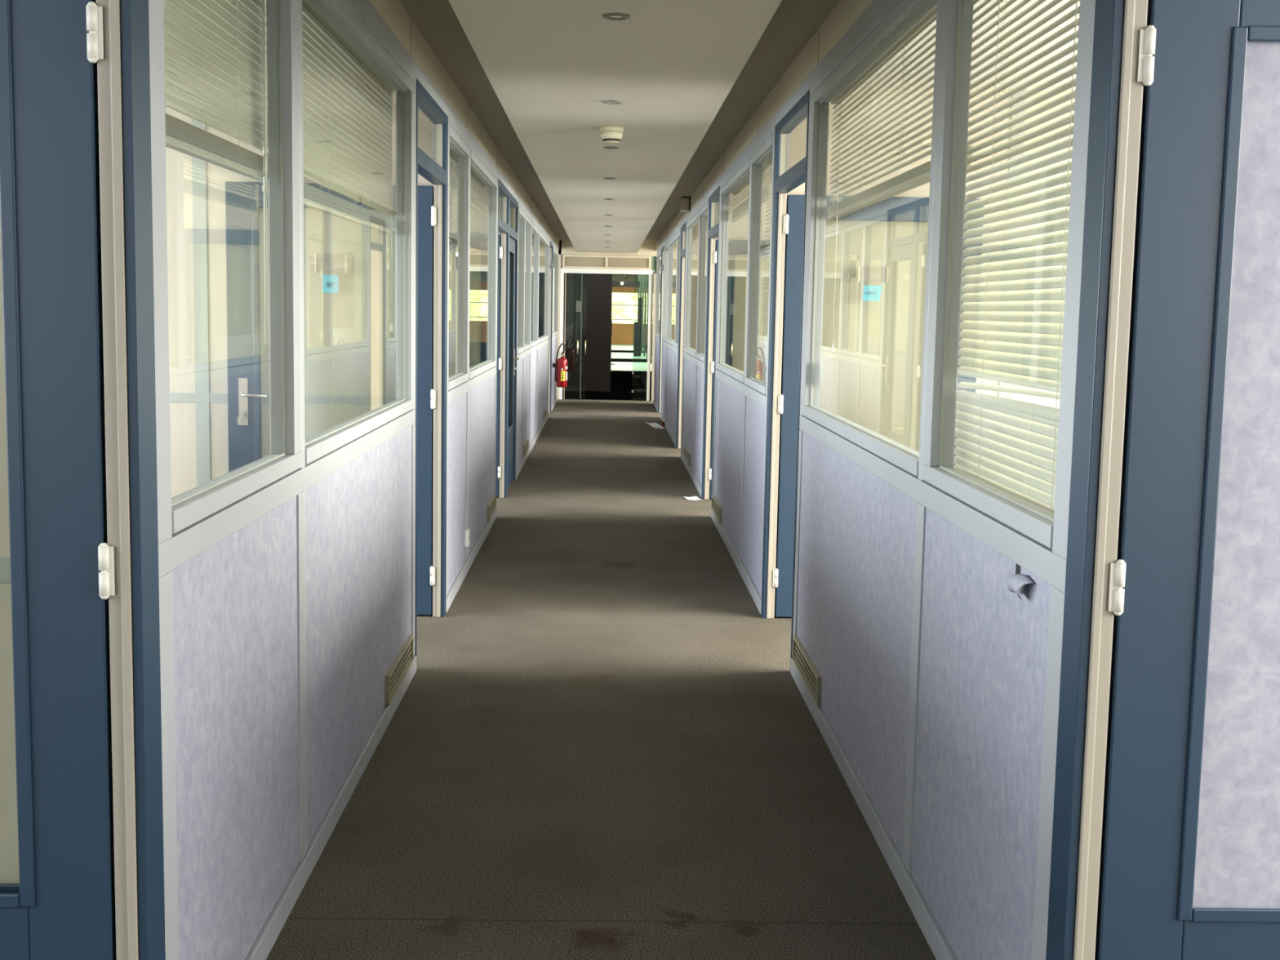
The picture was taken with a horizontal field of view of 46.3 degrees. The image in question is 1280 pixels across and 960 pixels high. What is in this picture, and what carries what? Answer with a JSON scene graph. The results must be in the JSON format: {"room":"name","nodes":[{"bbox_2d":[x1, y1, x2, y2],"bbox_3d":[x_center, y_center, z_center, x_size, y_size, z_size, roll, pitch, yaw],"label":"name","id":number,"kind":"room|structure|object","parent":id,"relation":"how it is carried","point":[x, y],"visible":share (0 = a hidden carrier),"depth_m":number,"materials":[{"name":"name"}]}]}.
{"room":"office corridor","nodes":[
{"label":"office corridor","id":0,"kind":"room"},
{"bbox_2d":[0,224,19,884],"bbox_3d":[-2.463,-0.127,2.470,3.196,2.560,0.062,1,6,-1],"label":"window","id":1,"kind":"structure","parent":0,"point":[9,846],"depth_m":2.53,"materials":[{"name":"beige laminate"}]},
{"bbox_2d":[0,0,165,959],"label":"door","id":2,"kind":"structure","parent":1,"relation":"in","point":[76,209],"depth_m":2.42,"materials":[{"name":"blue paint"}]},
{"bbox_2d":[165,69,434,613],"bbox_3d":[-2.570,-0.653,7.069,3.196,2.560,0.062,1,6,-1],"label":"wall partition","id":3,"kind":"structure","parent":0,"point":[350,344],"depth_m":7.05,"materials":[{"name":"beige laminate"}]},
{"bbox_2d":[225,79,448,669],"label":"door","id":4,"kind":"structure","parent":3,"relation":"in","point":[243,200],"depth_m":7.00,"materials":[{"name":"blue paint"}]},
{"bbox_2d":[322,275,338,293],"bbox_3d":[-1.443,-0.914,6.985,0.074,0.080,0.006,1,6,-1],"label":"sticky note","id":5,"kind":"object","parent":4,"relation":"attached to","point":[330,282],"visible":1,"depth_m":6.99,"materials":[{"name":"blue paper"}]},
{"bbox_2d":[148,0,559,959],"bbox_3d":[-1.028,-1.029,10.631,0.055,2.560,27.400,1,6,-1],"label":"wall","id":6,"kind":"structure","parent":0,"point":[286,610],"depth_m":3.61,"materials":[{"name":"purple paper"}]},
{"bbox_2d":[171,0,302,533],"bbox_3d":[-0.843,-0.592,3.101,0.059,1.267,1.128,1,6,-1],"label":"window","id":7,"kind":"structure","parent":6,"relation":"in","point":[188,507],"depth_m":3.56,"materials":[{"name":"grey paint"}]},
{"bbox_2d":[163,0,268,344],"bbox_3d":[-0.889,-0.734,3.056,0.048,0.933,1.128,1,6,-1],"label":"blind","id":8,"kind":"object","parent":7,"relation":"attached to","point":[213,71],"visible":0.71,"depth_m":3.20,"materials":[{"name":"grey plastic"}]},
{"bbox_2d":[261,0,394,331],"bbox_3d":[-0.930,-0.924,4.727,0.044,0.935,2.151,1,6,-1],"label":"blind","id":9,"kind":"object","parent":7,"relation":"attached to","point":[317,169],"visible":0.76,"depth_m":4.71,"materials":[{"name":"beige plastic"}]},
{"bbox_2d":[305,0,414,464],"bbox_3d":[-0.882,-0.783,4.772,0.059,1.267,2.152,1,6,-1],"label":"window","id":10,"kind":"structure","parent":6,"relation":"in","point":[339,13],"depth_m":5.68,"materials":[{"name":"grey paint"}]},
{"bbox_2d":[385,634,413,705],"bbox_3d":[-0.901,0.706,5.622,0.017,0.108,0.670,1,6,-1],"label":"air vent","id":11,"kind":"object","parent":6,"relation":"in","point":[398,669],"visible":1,"depth_m":5.58,"materials":[{"name":"beige plastic"}]},
{"bbox_2d":[244,396,556,959],"bbox_3d":[-1.043,0.235,10.549,0.061,0.066,26.950,1,6,-1],"label":"baseboard","id":12,"kind":"structure","parent":6,"relation":"attached to","point":[263,944],"depth_m":4.30,"materials":[{"name":"grey paint"}]},
{"bbox_2d":[448,125,470,390],"bbox_3d":[-0.950,-1.116,7.685,0.059,1.267,1.068,1,6,-1],"label":"window","id":13,"kind":"structure","parent":6,"relation":"in","point":[457,144],"depth_m":8.09,"materials":[{"name":"grey paint"}]},
{"bbox_2d":[448,146,454,253],"bbox_3d":[-1.012,-1.448,7.618,0.028,0.552,1.067,1,6,-1],"label":"blind","id":14,"kind":"object","parent":13,"relation":"attached to","point":[451,152],"visible":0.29,"depth_m":8.06,"materials":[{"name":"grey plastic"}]},
{"bbox_2d":[449,152,457,196],"bbox_3d":[-1.046,-1.799,9.197,0.028,0.212,2.067,1,6,-1],"label":"blind","id":15,"kind":"object","parent":13,"relation":"attached to","point":[455,181],"visible":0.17,"depth_m":8.26,"materials":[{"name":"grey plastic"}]},
{"bbox_2d":[464,528,469,546],"bbox_3d":[-0.960,0.322,8.325,0.022,0.090,0.080,1,6,-1],"label":"wall socket","id":16,"kind":"object","parent":6,"relation":"attached to","point":[467,531],"visible":1,"depth_m":8.29,"materials":[{"name":"white paint"}]},
{"bbox_2d":[448,178,509,497],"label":"door","id":17,"kind":"structure","parent":6,"relation":"in","point":[502,362],"depth_m":11.52,"materials":[{"name":"blue paint"}]},
{"bbox_2d":[469,150,497,379],"bbox_3d":[-0.987,-1.299,9.284,0.059,1.267,2.067,1,6,-1],"label":"window","id":18,"kind":"structure","parent":6,"relation":"in","point":[483,185],"depth_m":9.39,"materials":[{"name":"grey paint"}]},
{"bbox_2d":[486,493,496,521],"bbox_3d":[-1.006,0.186,10.166,0.017,0.108,0.640,1,6,-1],"label":"air vent","id":19,"kind":"object","parent":6,"relation":"in","point":[491,506],"visible":1,"depth_m":10.12,"materials":[{"name":"beige plastic"}]},
{"bbox_2d":[506,191,519,491],"bbox_3d":[-1.048,-1.108,12.219,0.097,2.356,1.166,1,6,-1],"label":"door","id":20,"kind":"structure","parent":6,"relation":"in","point":[513,204],"depth_m":12.55,"materials":[{"name":"blue paint"}]},
{"bbox_2d":[517,206,525,354],"bbox_3d":[-1.082,-1.764,13.352,0.059,1.267,1.058,1,6,-1],"label":"window","id":21,"kind":"structure","parent":6,"relation":"in","point":[522,215],"depth_m":13.71,"materials":[{"name":"grey paint"}]},
{"bbox_2d":[523,439,528,457],"bbox_3d":[-1.108,-0.314,14.537,0.017,0.108,0.700,1,6,-1],"label":"air vent","id":22,"kind":"object","parent":6,"relation":"in","point":[526,444],"visible":0.84,"depth_m":14.47,"materials":[{"name":"beige plastic"}]},
{"bbox_2d":[524,215,532,351],"bbox_3d":[-1.109,-1.897,14.514,0.059,1.267,1.198,1,6,-1],"label":"window","id":23,"kind":"structure","parent":6,"relation":"in","point":[528,249],"depth_m":14.93,"materials":[{"name":"grey paint"}]},
{"bbox_2d":[530,222,539,347],"bbox_3d":[-1.143,-2.063,15.969,0.059,1.267,1.648,1,6,-1],"label":"window","id":24,"kind":"structure","parent":6,"relation":"in","point":[535,232],"depth_m":16.42,"materials":[{"name":"grey paint"}]},
{"bbox_2d":[537,231,550,343],"bbox_3d":[-1.199,-2.338,18.367,0.059,1.267,3.097,1,6,-1],"label":"window","id":25,"kind":"structure","parent":6,"relation":"in","point":[544,260],"depth_m":18.74,"materials":[{"name":"grey paint"}]},
{"bbox_2d":[543,408,546,419],"bbox_3d":[-1.217,-0.847,19.205,0.017,0.108,0.600,1,6,-1],"label":"air vent","id":26,"kind":"object","parent":6,"relation":"in","point":[545,409],"visible":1,"depth_m":19.26,"materials":[{"name":"beige plastic"}]},
{"bbox_2d":[551,248,558,336],"bbox_3d":[-1.295,-2.809,22.489,0.059,1.267,2.397,1,6,-1],"label":"window","id":27,"kind":"structure","parent":6,"relation":"in","point":[555,262],"depth_m":23.08,"materials":[{"name":"grey paint"}]},
{"bbox_2d":[552,343,567,387],"bbox_3d":[-1.160,-1.666,21.730,0.215,0.639,0.158,1,6,-1],"label":"fire extinguisher","id":28,"kind":"object","parent":6,"relation":"attached to","point":[561,364],"visible":1,"depth_m":21.68,"materials":[{"name":"red metal"}]},
{"bbox_2d":[448,164,501,497],"bbox_3d":[-2.675,-1.169,11.583,3.196,2.560,0.062,1,6,-1],"label":"wall partition","id":29,"kind":"structure","parent":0,"point":[452,368],"depth_m":11.56,"materials":[{"name":"beige laminate"}]},
{"bbox_2d":[561,254,612,391],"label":"door","id":30,"kind":"structure","parent":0,"point":[597,288],"depth_m":26.86,"materials":[{"name":"brown wood"}]},
{"bbox_2d":[266,344,936,959],"bbox_3d":[0.282,-1.844,29.747,11.000,0.104,65.500,1,6,-1],"label":"floor","id":31,"kind":"structure","parent":0,"point":[603,746],"depth_m":4.84,"materials":[{"name":"carpet"}]},
{"bbox_2d":[610,320,614,364],"bbox_3d":[-0.796,-3.673,39.984,0.280,1.180,0.300,1,6,-1],"label":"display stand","id":32,"kind":"object","parent":31,"relation":"on","point":[611,320],"visible":0.33,"depth_m":39.92,"materials":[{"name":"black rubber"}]},
{"bbox_2d":[633,297,642,355],"bbox_3d":[-0.068,-4.866,47.617,0.240,1.850,0.500,1,6,-1],"label":"tall cabinet","id":33,"kind":"object","parent":31,"relation":"on","point":[637,325],"visible":0.89,"depth_m":47.43,"materials":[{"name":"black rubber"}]},
{"bbox_2d":[646,422,666,428],"bbox_3d":[0.195,-0.697,19.154,0.130,0.023,0.750,0,7,-10],"label":"paper scrap","id":34,"kind":"object","parent":31,"relation":"on","point":[656,425],"visible":1,"depth_m":19.14,"materials":[{"name":"white paper"}]},
{"bbox_2d":[684,496,701,500],"bbox_3d":[0.411,0.144,11.805,0.110,0.023,0.100,-3,7,-30],"label":"paper scrap","id":35,"kind":"object","parent":31,"relation":"on","point":[693,498],"visible":1,"depth_m":11.80,"materials":[{"name":"white paper"}]},
{"bbox_2d":[556,240,657,401],"bbox_3d":[-0.668,-2.573,24.251,7.800,2.560,0.110,1,6,-1],"label":"wall","id":36,"kind":"structure","parent":0,"point":[573,262],"depth_m":24.15,"materials":[{"name":"beige paint"}]},
{"bbox_2d":[564,273,582,398],"bbox_3d":[-1.077,-2.327,24.249,0.263,2.015,0.082,1,6,-1],"label":"door","id":37,"kind":"structure","parent":36,"relation":"in","point":[579,303],"depth_m":24.23,"materials":[{"name":"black glass"}]},
{"bbox_2d":[581,298,586,370],"bbox_3d":[-0.909,-2.335,24.350,0.072,2.015,0.076,1,6,-1],"label":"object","id":38,"kind":"structure","parent":36,"relation":"in","point":[582,299],"depth_m":24.34,"materials":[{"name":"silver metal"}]},
{"bbox_2d":[611,272,654,345],"bbox_3d":[-0.447,-7.107,62.151,11.000,3.000,0.100,1,6,-1],"label":"wall","id":39,"kind":"structure","parent":0,"point":[622,333],"depth_m":62.18,"materials":[{"name":"orange wood"}]},
{"bbox_2d":[612,256,655,287],"bbox_3d":[0.017,-6.123,43.075,11.000,0.820,38.040,1,6,-1],"label":"ceiling","id":40,"kind":"structure","parent":0,"point":[615,283],"depth_m":54.54,"materials":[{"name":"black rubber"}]},
{"bbox_2d":[620,274,629,284],"bbox_3d":[-0.411,-6.534,48.012,0.100,0.357,12.883,1,7,-2],"label":"track light","id":41,"kind":"object","parent":40,"relation":"attached to","point":[625,276],"visible":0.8,"depth_m":51.30,"materials":[{"name":"black metal"}]},
{"bbox_2d":[637,256,656,364],"bbox_3d":[0.168,-5.410,47.359,0.060,3.000,19.300,1,6,-1],"label":"wall","id":42,"kind":"structure","parent":0,"point":[643,301],"depth_m":47.31,"materials":[{"name":"green glass"}]},
{"bbox_2d":[228,0,1079,253],"bbox_3d":[-0.329,-2.249,10.538,7.800,0.288,27.460,1,6,-1],"label":"ceiling","id":43,"kind":"structure","parent":0,"point":[688,76],"depth_m":6.25,"materials":[{"name":"beige paint"}]},
{"bbox_2d":[604,177,616,179],"bbox_3d":[-0.205,-2.069,10.280,0.087,0.009,0.087,1,6,-1],"label":"recessed light","id":44,"kind":"object","parent":43,"relation":"in","point":[606,178],"visible":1,"depth_m":10.25,"materials":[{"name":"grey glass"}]},
{"bbox_2d":[603,146,618,149],"bbox_3d":[-0.159,-1.845,8.323,0.087,0.009,0.087,1,6,-1],"label":"recessed light","id":45,"kind":"object","parent":43,"relation":"in","point":[605,147],"visible":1,"depth_m":8.30,"materials":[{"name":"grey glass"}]},
{"bbox_2d":[600,125,623,143],"bbox_3d":[-0.141,-1.704,7.403,0.118,0.078,0.118,1,6,-1],"label":"smoke detector","id":46,"kind":"object","parent":43,"relation":"attached to","point":[609,134],"visible":1,"depth_m":7.36,"materials":[{"name":"beige plastic"}]},
{"bbox_2d":[603,100,622,104],"bbox_3d":[-0.117,-1.635,6.485,0.087,0.009,0.087,1,6,-1],"label":"recessed light","id":47,"kind":"object","parent":43,"relation":"in","point":[610,102],"visible":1,"depth_m":6.47,"materials":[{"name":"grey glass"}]},
{"bbox_2d":[602,13,630,20],"bbox_3d":[-0.072,-1.418,4.588,0.087,0.009,0.087,1,6,-1],"label":"recessed light","id":48,"kind":"object","parent":43,"relation":"in","point":[611,16],"visible":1,"depth_m":4.58,"materials":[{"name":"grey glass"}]},
{"bbox_2d":[709,173,772,492],"bbox_3d":[2.046,-1.107,11.826,2.951,2.560,0.062,1,6,-1],"label":"wall partition","id":49,"kind":"structure","parent":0,"point":[763,210],"depth_m":11.72,"materials":[{"name":"beige laminate"}]},
{"bbox_2d":[653,0,1095,959],"bbox_3d":[0.559,-1.003,10.671,0.076,2.560,27.400,1,6,-1],"label":"wall","id":50,"kind":"structure","parent":0,"point":[931,625],"depth_m":3.67,"materials":[{"name":"purple paper"}]},
{"bbox_2d":[654,250,661,337],"bbox_3d":[0.297,-2.788,22.574,0.059,1.267,1.847,1,6,-1],"label":"window","id":51,"kind":"structure","parent":50,"relation":"in","point":[659,255],"depth_m":23.20,"materials":[{"name":"grey paint"}]},
{"bbox_2d":[657,245,664,413],"bbox_3d":[0.324,-2.094,21.114,0.058,2.356,1.036,1,6,-1],"label":"door","id":52,"kind":"structure","parent":50,"relation":"in","point":[663,247],"depth_m":21.52,"materials":[{"name":"blue paint"}]},
{"bbox_2d":[662,243,668,341],"bbox_3d":[0.362,-2.470,19.788,0.059,1.267,1.377,1,6,-1],"label":"window","id":53,"kind":"structure","parent":50,"relation":"in","point":[666,247],"depth_m":20.31,"materials":[{"name":"grey paint"}]},
{"bbox_2d":[666,234,676,346],"bbox_3d":[0.405,-2.261,17.966,0.059,1.267,2.208,1,6,-1],"label":"window","id":54,"kind":"structure","parent":50,"relation":"in","point":[672,265],"depth_m":18.39,"materials":[{"name":"clear glass"}]},
{"bbox_2d":[674,230,680,347],"bbox_3d":[0.440,-2.091,16.476,0.059,1.267,0.708,1,6,-1],"label":"window","id":55,"kind":"structure","parent":50,"relation":"in","point":[677,269],"depth_m":16.72,"materials":[{"name":"grey paint"}]},
{"bbox_2d":[675,222,686,450],"bbox_3d":[0.453,-1.460,15.566,0.058,2.356,1.066,1,6,-1],"label":"door","id":56,"kind":"structure","parent":50,"relation":"in","point":[683,228],"depth_m":15.99,"materials":[{"name":"blue paint"}]},
{"bbox_2d":[680,197,690,212],"bbox_3d":[0.435,-2.643,14.397,0.089,0.130,0.260,1,6,-1],"label":"alarm box","id":57,"kind":"object","parent":50,"relation":"attached to","point":[685,203],"visible":1,"depth_m":14.31,"materials":[{"name":"beige paint"}]},
{"bbox_2d":[684,445,690,465],"bbox_3d":[0.443,-0.232,14.079,0.017,0.108,0.800,1,6,-1],"label":"air vent","id":58,"kind":"object","parent":50,"relation":"in","point":[686,454],"visible":1,"depth_m":14.01,"materials":[{"name":"beige plastic"}]},
{"bbox_2d":[683,211,698,357],"bbox_3d":[0.499,-1.799,13.923,0.059,1.267,1.987,1,6,-1],"label":"window","id":59,"kind":"structure","parent":50,"relation":"in","point":[692,226],"depth_m":14.21,"materials":[{"name":"clear glass"}]},
{"bbox_2d":[695,202,707,361],"bbox_3d":[0.535,-1.620,12.359,0.059,1.267,1.078,1,6,-1],"label":"window","id":60,"kind":"structure","parent":50,"relation":"in","point":[703,212],"depth_m":12.68,"materials":[{"name":"grey paint"}]},
{"bbox_2d":[711,493,722,523],"bbox_3d":[0.529,0.195,10.349,0.017,0.108,0.750,1,6,-1],"label":"air vent","id":61,"kind":"object","parent":50,"relation":"in","point":[717,508],"visible":1,"depth_m":10.29,"materials":[{"name":"beige plastic"}]},
{"bbox_2d":[715,158,750,383],"bbox_3d":[0.602,-1.292,9.488,0.059,1.267,2.157,1,6,-1],"label":"window","id":62,"kind":"structure","parent":50,"relation":"in","point":[735,193],"depth_m":9.57,"materials":[{"name":"grey paint"}]},
{"bbox_2d":[701,186,769,508],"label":"door","id":63,"kind":"structure","parent":50,"relation":"in","point":[713,199],"depth_m":11.68,"materials":[{"name":"blue paint"}]},
{"bbox_2d":[744,134,773,395],"bbox_3d":[0.641,-1.102,7.822,0.059,1.267,1.113,1,6,-1],"label":"window","id":64,"kind":"structure","parent":50,"relation":"in","point":[765,151],"depth_m":8.26,"materials":[{"name":"grey paint"}]},
{"bbox_2d":[762,339,767,383],"bbox_3d":[0.651,-0.595,7.629,0.002,0.230,0.460,1,6,-1],"label":"paper sheet","id":65,"kind":"object","parent":64,"relation":"attached to","point":[765,342],"visible":0.34,"depth_m":7.76,"materials":[{"name":"white paper"}]},
{"bbox_2d":[761,161,768,204],"bbox_3d":[0.682,-1.790,9.405,0.028,0.212,2.157,1,6,-1],"label":"blind","id":66,"kind":"object","parent":64,"relation":"attached to","point":[764,189],"visible":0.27,"depth_m":8.39,"materials":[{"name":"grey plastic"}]},
{"bbox_2d":[760,154,773,379],"bbox_3d":[0.711,-1.105,7.796,0.028,1.207,1.111,1,6,-1],"label":"blind","id":67,"kind":"object","parent":64,"relation":"attached to","point":[769,162],"visible":0.25,"depth_m":8.22,"materials":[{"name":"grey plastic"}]},
{"bbox_2d":[653,399,957,959],"bbox_3d":[0.551,0.274,10.475,0.061,0.066,26.720,1,6,-1],"label":"baseboard","id":68,"kind":"structure","parent":50,"relation":"attached to","point":[937,941],"depth_m":4.40,"materials":[{"name":"grey paint"}]},
{"bbox_2d":[792,635,822,706],"bbox_3d":[0.637,0.722,5.735,0.017,0.108,0.700,1,6,-1],"label":"air vent","id":69,"kind":"object","parent":50,"relation":"in","point":[807,670],"visible":1,"depth_m":5.69,"materials":[{"name":"beige plastic"}]},
{"bbox_2d":[801,0,937,476],"bbox_3d":[0.711,-0.758,4.814,0.059,1.267,2.247,1,6,-1],"label":"window","id":70,"kind":"structure","parent":50,"relation":"in","point":[906,13],"depth_m":5.76,"materials":[{"name":"grey paint"}]},
{"bbox_2d":[760,89,983,660],"bbox_3d":[1.130,-0.433,6.661,0.997,2.356,1.191,1,6,-1],"label":"door","id":71,"kind":"structure","parent":50,"relation":"in","point":[784,408],"depth_m":7.12,"materials":[{"name":"blue paint"}]},
{"bbox_2d":[921,0,1053,549],"bbox_3d":[0.751,-0.563,3.111,0.059,1.267,1.098,1,6,-1],"label":"window","id":72,"kind":"structure","parent":50,"relation":"in","point":[1036,522],"depth_m":3.55,"materials":[{"name":"grey paint"}]},
{"bbox_2d":[826,0,974,351],"bbox_3d":[0.766,-0.877,4.774,0.044,0.975,2.247,1,6,-1],"label":"blind","id":73,"kind":"object","parent":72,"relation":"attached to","point":[918,175],"visible":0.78,"depth_m":4.71,"materials":[{"name":"beige plastic"}]},
{"bbox_2d":[953,0,1079,513],"bbox_3d":[0.810,-0.558,3.106,0.028,1.229,1.140,1,6,-1],"label":"blind","id":74,"kind":"object","parent":72,"relation":"attached to","point":[1008,445],"visible":0.51,"depth_m":3.19,"materials":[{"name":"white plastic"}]},
{"bbox_2d":[1045,0,1279,959],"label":"door","id":75,"kind":"structure","parent":50,"relation":"in","point":[1166,842],"depth_m":2.45,"materials":[{"name":"blue paint"}]},
{"bbox_2d":[774,85,1075,604],"bbox_3d":[2.152,-0.585,7.262,2.951,2.560,0.062,1,6,-1],"label":"wall partition","id":76,"kind":"structure","parent":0,"point":[872,378],"depth_m":7.17,"materials":[{"name":"beige laminate"}]},
{"bbox_2d":[862,284,881,301],"bbox_3d":[1.103,-0.888,7.123,0.094,0.073,0.006,1,6,-1],"label":"sticky note","id":77,"kind":"object","parent":76,"relation":"attached to","point":[871,293],"visible":1,"depth_m":7.12,"materials":[{"name":"blue paper"}]},
{"bbox_3d":[-2.900,-2.270,21.213,3.196,2.560,0.062,1,6,-1],"label":"wall partition","id":78,"kind":"structure","parent":0,"visible":0},
{"bbox_2d":[547,241,553,412],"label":"door","id":79,"kind":"structure","parent":78,"relation":"in","point":[551,246],"depth_m":21.16,"materials":[{"name":"blue paint"}]},
{"label":"outside","id":80,"kind":"structure","parent":0,"visible":0},
{"bbox_2d":[611,292,653,324],"bbox_3d":[-0.511,-7.055,65.272,14.415,3.072,1.024,1,6,-1],"label":"hedge","id":81,"kind":"object","parent":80,"point":[618,312],"visible":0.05,"depth_m":65.09,"materials":[{"name":"yellow plant"}]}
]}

